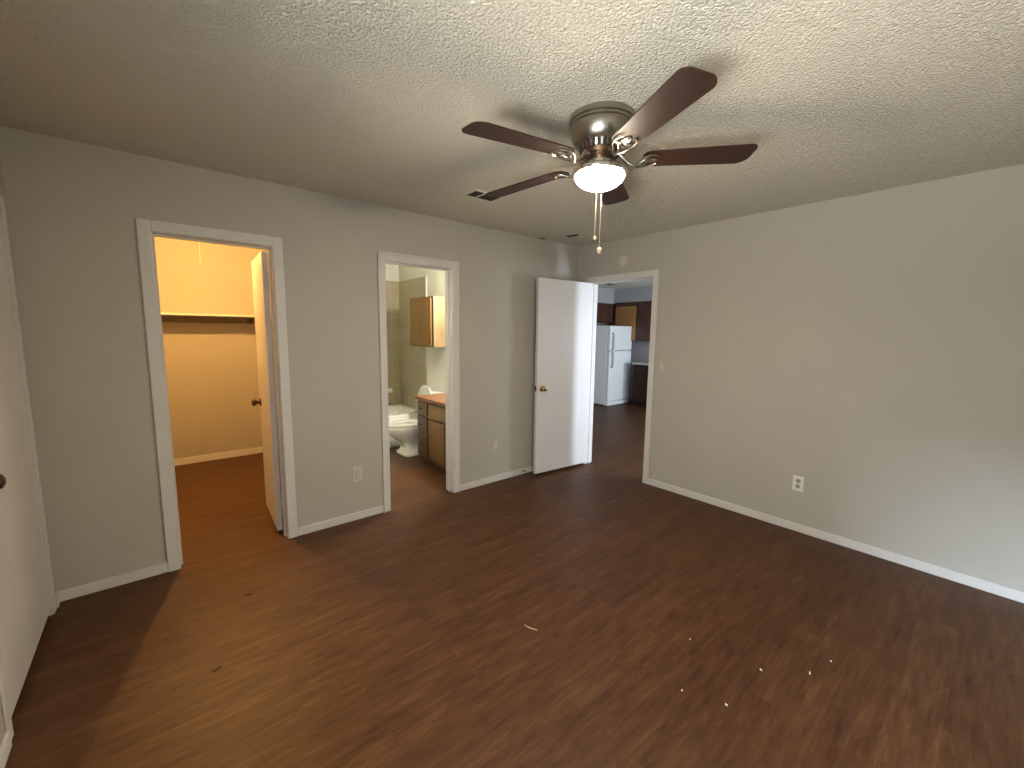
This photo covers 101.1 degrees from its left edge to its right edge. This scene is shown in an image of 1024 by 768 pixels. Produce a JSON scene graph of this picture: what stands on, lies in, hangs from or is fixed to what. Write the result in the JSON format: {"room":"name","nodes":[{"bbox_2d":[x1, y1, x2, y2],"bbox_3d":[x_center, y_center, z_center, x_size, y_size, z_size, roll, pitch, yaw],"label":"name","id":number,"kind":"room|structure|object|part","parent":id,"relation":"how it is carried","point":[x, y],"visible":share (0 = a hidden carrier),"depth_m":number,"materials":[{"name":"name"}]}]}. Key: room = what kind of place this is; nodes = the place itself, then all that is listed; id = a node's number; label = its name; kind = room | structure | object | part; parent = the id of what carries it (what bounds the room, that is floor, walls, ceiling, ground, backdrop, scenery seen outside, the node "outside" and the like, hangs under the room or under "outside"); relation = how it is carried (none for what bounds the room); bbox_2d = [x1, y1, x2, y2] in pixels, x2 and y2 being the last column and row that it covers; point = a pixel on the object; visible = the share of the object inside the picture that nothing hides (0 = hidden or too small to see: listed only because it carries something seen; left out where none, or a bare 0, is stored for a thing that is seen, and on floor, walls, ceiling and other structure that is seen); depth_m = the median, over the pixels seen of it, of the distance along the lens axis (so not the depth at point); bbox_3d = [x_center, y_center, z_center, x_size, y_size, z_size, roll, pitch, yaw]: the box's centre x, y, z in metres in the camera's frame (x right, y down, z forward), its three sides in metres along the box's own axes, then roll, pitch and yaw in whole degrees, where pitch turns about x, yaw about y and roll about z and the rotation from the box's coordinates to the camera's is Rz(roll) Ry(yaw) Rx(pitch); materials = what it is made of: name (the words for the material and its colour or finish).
{"room":"empty bedroom","nodes":[
{"label":"empty bedroom","id":0,"kind":"room"},
{"bbox_2d":[0,159,55,744],"bbox_3d":[-1.257,0.182,0.641,0.120,2.438,4.120,-5,9,-40],"label":"wall","id":1,"kind":"structure","parent":0,"point":[2,191],"depth_m":2.09,"materials":[{"name":"beige paint"}]},
{"bbox_2d":[0,731,11,767],"bbox_3d":[-0.844,1.416,0.387,0.012,0.062,2.950,-5,9,-40],"label":"baseboard","id":2,"kind":"structure","parent":1,"relation":"attached to","point":[5,747],"depth_m":1.45,"materials":[{"name":"white paint"}]},
{"bbox_2d":[0,229,50,716],"bbox_3d":[-2.094,0.224,1.752,0.105,1.992,0.851,-5,9,-40],"label":"door","id":3,"kind":"structure","parent":1,"relation":"in","point":[25,609],"depth_m":1.84,"materials":[{"name":"white paint"}]},
{"bbox_3d":[-1.828,0.347,1.476,0.069,0.056,0.056,-5,9,-40],"label":"knob","id":4,"kind":"part","parent":3,"relation":"part of","materials":[{"name":"brown metal"}]},
{"bbox_2d":[0,195,56,739],"bbox_3d":[-2.145,0.211,1.707,0.127,2.095,0.973,-5,9,-40],"label":"door frame","id":5,"kind":"structure","parent":1,"relation":"attached to","point":[3,687],"depth_m":2.05,"materials":[{"name":"white paint"}]},
{"bbox_2d":[55,592,59,607],"bbox_3d":[-2.446,1.163,2.265,0.012,0.062,0.063,-5,9,-40],"label":"baseboard","id":6,"kind":"structure","parent":1,"relation":"attached to","point":[57,595],"depth_m":2.26,"materials":[{"name":"white paint"}]},
{"bbox_2d":[154,237,263,458],"bbox_3d":[-3.488,-0.342,4.639,1.678,2.438,0.100,-5,9,-40],"label":"wall","id":7,"kind":"structure","parent":0,"point":[212,368],"depth_m":4.68,"materials":[{"name":"paint"}]},
{"bbox_2d":[161,312,254,323],"bbox_3d":[-3.402,-0.690,4.405,1.558,0.092,0.295,-5,9,-40],"label":"closet shelf","id":8,"kind":"object","parent":7,"relation":"attached to","point":[165,317],"visible":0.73,"depth_m":4.57,"materials":[{"name":"white paint"}]},
{"bbox_2d":[174,447,262,465],"bbox_3d":[-3.513,0.840,4.704,1.558,0.075,0.012,-5,9,-40],"label":"baseboard","id":9,"kind":"structure","parent":7,"relation":"attached to","point":[202,458],"depth_m":4.81,"materials":[{"name":"white paint"}]},
{"bbox_2d":[264,250,278,452],"bbox_3d":[-2.106,-0.266,4.170,0.060,2.438,2.410,-5,9,-40],"label":"wall","id":10,"kind":"structure","parent":0,"point":[264,250],"depth_m":4.93,"materials":[{"name":"paint"}]},
{"bbox_2d":[0,126,578,591],"bbox_3d":[-0.907,-0.172,3.534,4.178,2.438,0.120,-5,9,-40],"label":"wall","id":11,"kind":"structure","parent":0,"point":[73,207],"depth_m":2.54,"materials":[{"name":"beige paint"}]},
{"bbox_2d":[56,563,167,601],"bbox_3d":[-2.296,1.143,2.440,0.468,0.062,0.012,-5,9,-40],"label":"baseboard","id":12,"kind":"structure","parent":11,"relation":"attached to","point":[70,593],"depth_m":2.42,"materials":[{"name":"white paint"}]},
{"bbox_2d":[135,218,297,571],"bbox_3d":[-1.862,0.086,2.744,0.731,2.095,0.136,-5,9,-40],"label":"door frame","id":13,"kind":"structure","parent":11,"relation":"attached to","point":[144,227],"depth_m":2.58,"materials":[{"name":"white paint"}]},
{"bbox_2d":[251,251,282,530],"bbox_3d":[-1.869,0.060,3.211,0.163,1.997,0.630,-5,9,-37],"label":"door","id":14,"kind":"structure","parent":11,"relation":"in","point":[260,279],"depth_m":3.08,"materials":[{"name":"white paint"}]},
{"bbox_3d":[-2.058,0.148,3.389,0.064,0.055,0.055,-5,9,-37],"label":"knob","id":15,"kind":"part","parent":14,"relation":"part of","materials":[{"name":"brown metal"}]},
{"bbox_2d":[298,505,383,535],"bbox_3d":[-1.309,1.053,3.269,0.650,0.062,0.012,-5,9,-40],"label":"baseboard","id":16,"kind":"structure","parent":11,"relation":"attached to","point":[325,524],"depth_m":3.25,"materials":[{"name":"white paint"}]},
{"bbox_2d":[352,466,361,481],"bbox_3d":[-1.214,0.708,3.306,0.072,0.120,0.009,-5,9,-40],"label":"wall plate","id":17,"kind":"object","parent":11,"relation":"attached to","point":[356,471],"visible":1,"depth_m":3.30,"materials":[{"name":"beige plastic"}]},
{"bbox_2d":[377,251,459,512],"bbox_3d":[-0.801,-0.010,3.632,0.738,2.095,0.142,-5,9,-40],"label":"door frame","id":18,"kind":"structure","parent":11,"relation":"attached to","point":[382,256],"depth_m":3.70,"materials":[{"name":"white paint"}]},
{"bbox_2d":[492,439,497,451],"bbox_3d":[-0.167,0.607,4.186,0.072,0.120,0.009,-5,9,-40],"label":"wall plate","id":19,"kind":"object","parent":11,"relation":"attached to","point":[494,441],"visible":1,"depth_m":4.18,"materials":[{"name":"beige plastic"}]},
{"bbox_2d":[460,466,532,490],"bbox_3d":[0.110,0.923,4.462,1.587,0.062,0.012,-5,9,-40],"label":"baseboard","id":20,"kind":"structure","parent":11,"relation":"attached to","point":[502,476],"depth_m":4.21,"materials":[{"name":"white paint"}]},
{"bbox_2d":[385,264,398,281],"bbox_3d":[-2.238,-0.464,5.755,1.680,2.438,0.100,-5,9,-40],"label":"wall","id":21,"kind":"structure","parent":0,"point":[391,271],"depth_m":5.99,"materials":[{"name":"paint"}]},
{"bbox_2d":[385,280,400,404],"bbox_3d":[-2.218,-0.533,5.692,1.520,1.790,0.008,-5,9,-40],"label":"tiled wall","id":22,"kind":"structure","parent":21,"relation":"attached to","point":[392,287],"depth_m":6.10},
{"bbox_2d":[399,266,444,392],"bbox_3d":[-0.809,-0.389,5.293,0.100,2.438,2.460,-5,9,-40],"label":"wall","id":23,"kind":"structure","parent":0,"point":[435,278],"depth_m":5.42,"materials":[{"name":"paint"}]},
{"bbox_2d":[399,277,425,408],"bbox_3d":[-1.385,-0.545,5.878,0.008,1.790,0.782,-5,9,-40],"label":"tiled wall","id":24,"kind":"structure","parent":23,"relation":"attached to","point":[412,358],"depth_m":5.94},
{"bbox_2d":[425,276,427,385],"bbox_3d":[-1.130,-0.310,5.595,0.014,2.200,0.025,-5,9,-40],"label":"trim","id":25,"kind":"structure","parent":23,"relation":"attached to","point":[425,276],"depth_m":5.58,"materials":[{"name":"white paint"}]},
{"bbox_2d":[410,296,444,346],"bbox_3d":[-1.034,-0.770,5.251,0.245,0.600,0.575,-5,9,-40],"label":"upper cabinet","id":26,"kind":"object","parent":23,"relation":"attached to","point":[427,314],"visible":1,"depth_m":5.06,"materials":[{"name":"brown wood"}]},
{"bbox_3d":[-1.135,-0.764,5.186,0.007,0.450,0.415,-5,9,-40],"label":"panel","id":27,"kind":"part","parent":26,"relation":"part of","materials":[{"name":"brown wood"}]},
{"bbox_3d":[-1.127,-0.764,5.190,0.018,0.570,0.532,-5,9,-40],"label":"door","id":28,"kind":"part","parent":26,"relation":"part of","materials":[{"name":"brown wood"}]},
{"bbox_3d":[-1.110,-0.763,5.188,0.005,0.599,0.574,-5,9,-40],"label":"frame","id":29,"kind":"part","parent":26,"relation":"part of","materials":[{"name":"brown wood"}]},
{"bbox_2d":[0,0,1023,288],"bbox_3d":[1.222,-1.516,4.284,8.818,0.100,7.020,-5,9,-40],"label":"ceiling","id":30,"kind":"structure","parent":0,"point":[368,101],"depth_m":1.66,"materials":[{"name":"beige paint"}]},
{"bbox_2d":[463,189,503,201],"bbox_3d":[-0.198,-1.316,2.947,0.244,0.008,0.148,-5,9,-40],"label":"ceiling vent","id":31,"kind":"object","parent":30,"relation":"in","point":[477,194],"visible":0.81,"depth_m":2.95,"materials":[{"name":"beige metal"}]},
{"bbox_2d":[462,66,757,253],"bbox_3d":[0.354,-0.876,1.895,1.261,0.607,1.278,-5,9,-40],"label":"ceiling fan","id":32,"kind":"object","parent":30,"relation":"hanging from","point":[600,131],"visible":1,"depth_m":1.77,"materials":[{"name":"brown wood"}]},
{"bbox_3d":[0.039,-0.957,1.654,0.479,0.006,0.146,-6,16,-33],"label":"blade","id":33,"kind":"part","parent":32,"relation":"part of","materials":[{"name":"brown wood"}]},
{"bbox_3d":[0.069,-1.018,2.156,0.479,0.006,0.146,4,17,40],"label":"blade","id":34,"kind":"part","parent":32,"relation":"part of","materials":[{"name":"brown wood"}]},
{"bbox_3d":[0.356,-0.779,1.789,0.004,0.304,0.004,-5,9,-40],"label":"pull chain","id":35,"kind":"part","parent":32,"relation":"part of","materials":[{"name":"silver metal"}]},
{"bbox_3d":[0.393,-0.905,1.895,0.220,0.061,0.220,-5,9,-40],"label":"lamp shade","id":36,"kind":"part","parent":32,"relation":"part of","materials":[{"name":"white glass"}]},
{"bbox_3d":[0.378,-0.754,1.792,0.004,0.354,0.004,-5,9,-40],"label":"pull chain","id":37,"kind":"part","parent":32,"relation":"part of","materials":[{"name":"silver metal"}]},
{"bbox_3d":[0.540,-1.049,2.279,0.146,0.006,0.479,-8,4,21],"label":"blade","id":38,"kind":"part","parent":32,"relation":"part of","materials":[{"name":"brown wood"}]},
{"bbox_3d":[0.507,-0.951,1.477,0.146,0.006,0.479,4,5,-16],"label":"blade","id":39,"kind":"part","parent":32,"relation":"part of","materials":[{"name":"brown wood"}]},
{"bbox_3d":[0.818,-1.008,1.865,0.479,0.006,0.146,-2,-1,3],"label":"blade","id":40,"kind":"part","parent":32,"relation":"part of","materials":[{"name":"brown wood"}]},
{"bbox_2d":[597,286,652,304],"bbox_3d":[1.698,-1.645,7.051,4.280,0.313,3.180,-5,9,-40],"label":"soffit","id":41,"kind":"structure","parent":30,"relation":"attached to","point":[605,295],"depth_m":8.87,"materials":[{"name":"paint"}]},
{"bbox_2d":[5,400,1023,767],"bbox_3d":[1.190,1.002,4.596,8.818,0.100,7.020,-5,9,-40],"label":"floor","id":42,"kind":"structure","parent":0,"point":[399,637],"depth_m":2.04,"materials":[{"name":"laminate"}]},
{"bbox_2d":[388,404,417,447],"bbox_3d":[-1.977,0.590,5.522,1.508,0.410,0.785,-5,9,-40],"label":"bathtub","id":43,"kind":"object","parent":42,"relation":"on","point":[397,411],"visible":0.23,"depth_m":5.57,"materials":[{"name":"white ceramic"}]},
{"bbox_2d":[389,385,442,456],"bbox_3d":[-1.195,0.432,5.187,0.731,0.826,0.460,-5,9,-40],"label":"toilet","id":44,"kind":"object","parent":42,"relation":"on","point":[405,431],"visible":0.53,"depth_m":5.06,"materials":[{"name":"white ceramic"}]},
{"bbox_3d":[-1.279,0.479,5.121,0.512,0.023,0.380,-5,9,-40],"label":"seat","id":45,"kind":"part","parent":44,"relation":"part of","materials":[{"name":"white ceramic"}]},
{"bbox_3d":[-1.258,0.669,5.165,0.568,0.358,0.372,-5,9,-40],"label":"bowl","id":46,"kind":"part","parent":44,"relation":"part of","materials":[{"name":"white ceramic"}]},
{"bbox_3d":[-1.090,0.233,5.250,0.018,0.444,0.366,3,4,-41],"label":"lid","id":47,"kind":"part","parent":44,"relation":"part of","materials":[{"name":"white ceramic"}]},
{"bbox_2d":[417,400,445,470],"bbox_3d":[-0.592,0.561,4.633,0.547,0.721,0.983,-5,9,-40],"label":"vanity cabinet","id":48,"kind":"object","parent":42,"relation":"on","point":[431,417],"visible":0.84,"depth_m":4.58,"materials":[{"name":"brown wood"}]},
{"bbox_3d":[-1.016,0.688,4.771,0.007,0.175,0.132,-5,9,-40],"label":"panel","id":49,"kind":"part","parent":48,"relation":"part of","materials":[{"name":"brown wood"}]},
{"bbox_3d":[-1.006,0.451,4.748,0.018,0.170,0.222,-5,9,-40],"label":"drawer","id":50,"kind":"part","parent":48,"relation":"part of","materials":[{"name":"brown wood"}]},
{"bbox_3d":[-1.004,0.273,4.726,0.018,0.140,0.222,-5,9,-40],"label":"drawer","id":51,"kind":"part","parent":48,"relation":"part of","materials":[{"name":"brown wood"}]},
{"bbox_3d":[-1.009,0.687,4.777,0.018,0.255,0.222,-5,9,-40],"label":"drawer","id":52,"kind":"part","parent":48,"relation":"part of","materials":[{"name":"brown wood"}]},
{"bbox_2d":[415,393,445,406],"bbox_3d":[-0.584,0.184,4.597,0.530,0.034,0.995,-5,9,-40],"label":"countertop","id":53,"kind":"structure","parent":48,"relation":"on","point":[438,399],"depth_m":4.63,"materials":[{"name":"orange laminate"}]},
{"bbox_3d":[-0.815,0.630,4.526,0.007,0.355,0.240,-5,9,-40],"label":"panel","id":54,"kind":"part","parent":48,"relation":"part of","materials":[{"name":"brown wood"}]},
{"bbox_3d":[-0.808,0.629,4.532,0.018,0.435,0.330,-5,9,-40],"label":"door","id":55,"kind":"part","parent":48,"relation":"part of","materials":[{"name":"brown wood"}]},
{"bbox_3d":[-0.586,0.664,4.271,0.018,0.435,0.330,-5,9,-40],"label":"door","id":56,"kind":"part","parent":48,"relation":"part of","materials":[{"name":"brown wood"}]},
{"bbox_2d":[594,326,631,405],"bbox_3d":[2.030,-0.413,9.010,0.750,1.645,0.793,-5,9,-40],"label":"refrigerator","id":57,"kind":"object","parent":42,"relation":"on","point":[613,343],"visible":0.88,"depth_m":8.69,"materials":[{"name":"white metal"}]},
{"bbox_3d":[2.227,-0.176,8.801,0.750,1.030,0.066,-5,9,-40],"label":"fridge door","id":58,"kind":"part","parent":57,"relation":"part of","materials":[{"name":"white metal"}]},
{"bbox_3d":[2.237,-0.948,8.705,0.750,0.496,0.066,-5,9,-40],"label":"freezer door","id":59,"kind":"part","parent":57,"relation":"part of","materials":[{"name":"white metal"}]},
{"bbox_2d":[631,364,647,407],"bbox_3d":[3.137,0.073,8.351,0.652,0.870,1.340,-5,9,-40],"label":"base cabinet","id":60,"kind":"object","parent":42,"relation":"on","point":[640,372],"visible":0.21,"depth_m":8.51,"materials":[{"name":"brown wood"}]},
{"bbox_3d":[2.597,0.077,8.506,0.019,0.550,0.370,-5,9,-40],"label":"door","id":61,"kind":"part","parent":60,"relation":"part of","materials":[{"name":"brown wood"}]},
{"bbox_2d":[632,361,648,364],"bbox_3d":[3.141,-0.423,8.287,0.660,0.130,1.380,-5,9,-40],"label":"countertop","id":62,"kind":"structure","parent":60,"relation":"on","point":[647,362],"depth_m":8.52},
{"bbox_3d":[2.602,-0.290,8.460,0.019,0.150,0.370,-5,9,-40],"label":"drawer","id":63,"kind":"part","parent":60,"relation":"part of","materials":[{"name":"brown wood"}]},
{"bbox_3d":[2.590,0.078,8.499,0.007,0.430,0.270,-5,9,-40],"label":"panel","id":64,"kind":"part","parent":60,"relation":"part of","materials":[{"name":"brown wood"}]},
{"bbox_2d":[596,323,611,325],"bbox_3d":[0.665,-0.763,8.469,4.400,2.438,0.120,-5,9,-40],"label":"wall","id":65,"kind":"structure","parent":0,"point":[597,324],"depth_m":9.52,"materials":[{"name":"paint"}]},
{"bbox_2d":[597,303,612,322],"bbox_3d":[1.802,-1.529,9.043,0.820,0.405,0.323,-5,9,-40],"label":"upper cabinet","id":66,"kind":"object","parent":65,"relation":"attached to","point":[604,310],"visible":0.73,"depth_m":9.00,"materials":[{"name":"brown wood"}]},
{"bbox_3d":[1.737,-1.460,8.801,0.384,0.303,0.019,-5,9,-40],"label":"door","id":67,"kind":"part","parent":66,"relation":"part of","materials":[{"name":"brown wood"}]},
{"bbox_3d":[2.042,-1.488,9.057,0.384,0.303,0.019,-5,9,-40],"label":"door","id":68,"kind":"part","parent":66,"relation":"part of","materials":[{"name":"brown wood"}]},
{"bbox_3d":[2.049,-1.486,9.050,0.280,0.195,0.007,-5,9,-40],"label":"panel","id":69,"kind":"part","parent":66,"relation":"part of","materials":[{"name":"brown wood"}]},
{"bbox_2d":[612,305,649,399],"bbox_3d":[4.107,-0.627,7.723,0.120,2.438,5.480,-5,9,-40],"label":"wall","id":70,"kind":"structure","parent":0,"point":[639,350],"depth_m":9.25,"materials":[{"name":"paint"}]},
{"bbox_2d":[614,302,637,340],"bbox_3d":[2.550,-1.343,9.106,0.383,0.820,0.550,-5,9,-40],"label":"upper cabinet","id":71,"kind":"object","parent":70,"relation":"attached to","point":[625,312],"visible":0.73,"depth_m":8.92,"materials":[{"name":"brown wood"}]},
{"bbox_3d":[2.412,-1.289,8.983,0.007,0.610,0.410,-5,9,-40],"label":"panel","id":72,"kind":"part","parent":71,"relation":"part of","materials":[{"name":"orange wood"}]},
{"bbox_2d":[636,301,651,341],"bbox_3d":[3.113,-1.254,8.446,0.383,0.820,1.185,-5,9,-40],"label":"upper cabinet","id":73,"kind":"object","parent":70,"relation":"attached to","point":[643,325],"visible":0.31,"depth_m":8.64,"materials":[{"name":"brown wood"}]},
{"bbox_3d":[2.779,-1.231,8.553,0.007,0.610,0.475,-5,9,-40],"label":"panel","id":74,"kind":"part","parent":73,"relation":"part of","materials":[{"name":"brown wood"}]},
{"bbox_2d":[578,163,1023,591],"bbox_3d":[1.167,-0.254,4.407,0.120,2.438,6.780,-5,9,-40],"label":"wall","id":75,"kind":"structure","parent":0,"point":[866,348],"depth_m":2.88,"materials":[{"name":"beige paint"}]},
{"bbox_2d":[533,277,593,473],"bbox_3d":[0.554,-0.080,4.485,0.780,1.998,0.163,-4,9,-35],"label":"door","id":76,"kind":"structure","parent":75,"relation":"in","point":[564,308],"depth_m":4.44,"materials":[{"name":"white paint"}]},
{"bbox_2d":[582,269,659,483],"bbox_3d":[1.132,-0.087,4.454,0.136,2.095,0.885,-5,9,-40],"label":"door frame","id":77,"kind":"structure","parent":75,"relation":"attached to","point":[655,274],"depth_m":4.18,"materials":[{"name":"white paint"}]},
{"bbox_2d":[618,254,628,266],"bbox_3d":[1.116,-1.242,4.237,0.038,0.124,0.124,-5,9,-40],"label":"smoke detector","id":78,"kind":"object","parent":75,"relation":"attached to","point":[623,260],"visible":1,"depth_m":4.22,"materials":[{"name":"beige plastic"}]},
{"bbox_2d":[658,360,665,372],"bbox_3d":[1.425,-0.166,4.004,0.016,0.114,0.070,-5,9,-40],"label":"light switch","id":79,"kind":"object","parent":75,"relation":"attached to","point":[662,364],"visible":1,"depth_m":4.00,"materials":[{"name":"white plastic"}]},
{"bbox_2d":[792,475,803,491],"bbox_3d":[2.181,0.759,3.211,0.009,0.116,0.072,-5,9,-40],"label":"duplex outlet","id":80,"kind":"object","parent":75,"relation":"attached to","point":[798,482],"visible":1,"depth_m":3.21,"materials":[{"name":"white plastic"}]},
{"bbox_2d":[648,478,1023,602],"bbox_3d":[2.325,1.123,3.075,0.012,0.062,2.988,-5,9,-40],"label":"baseboard","id":81,"kind":"structure","parent":75,"relation":"attached to","point":[1006,592],"depth_m":2.94,"materials":[{"name":"white paint"}]}
]}

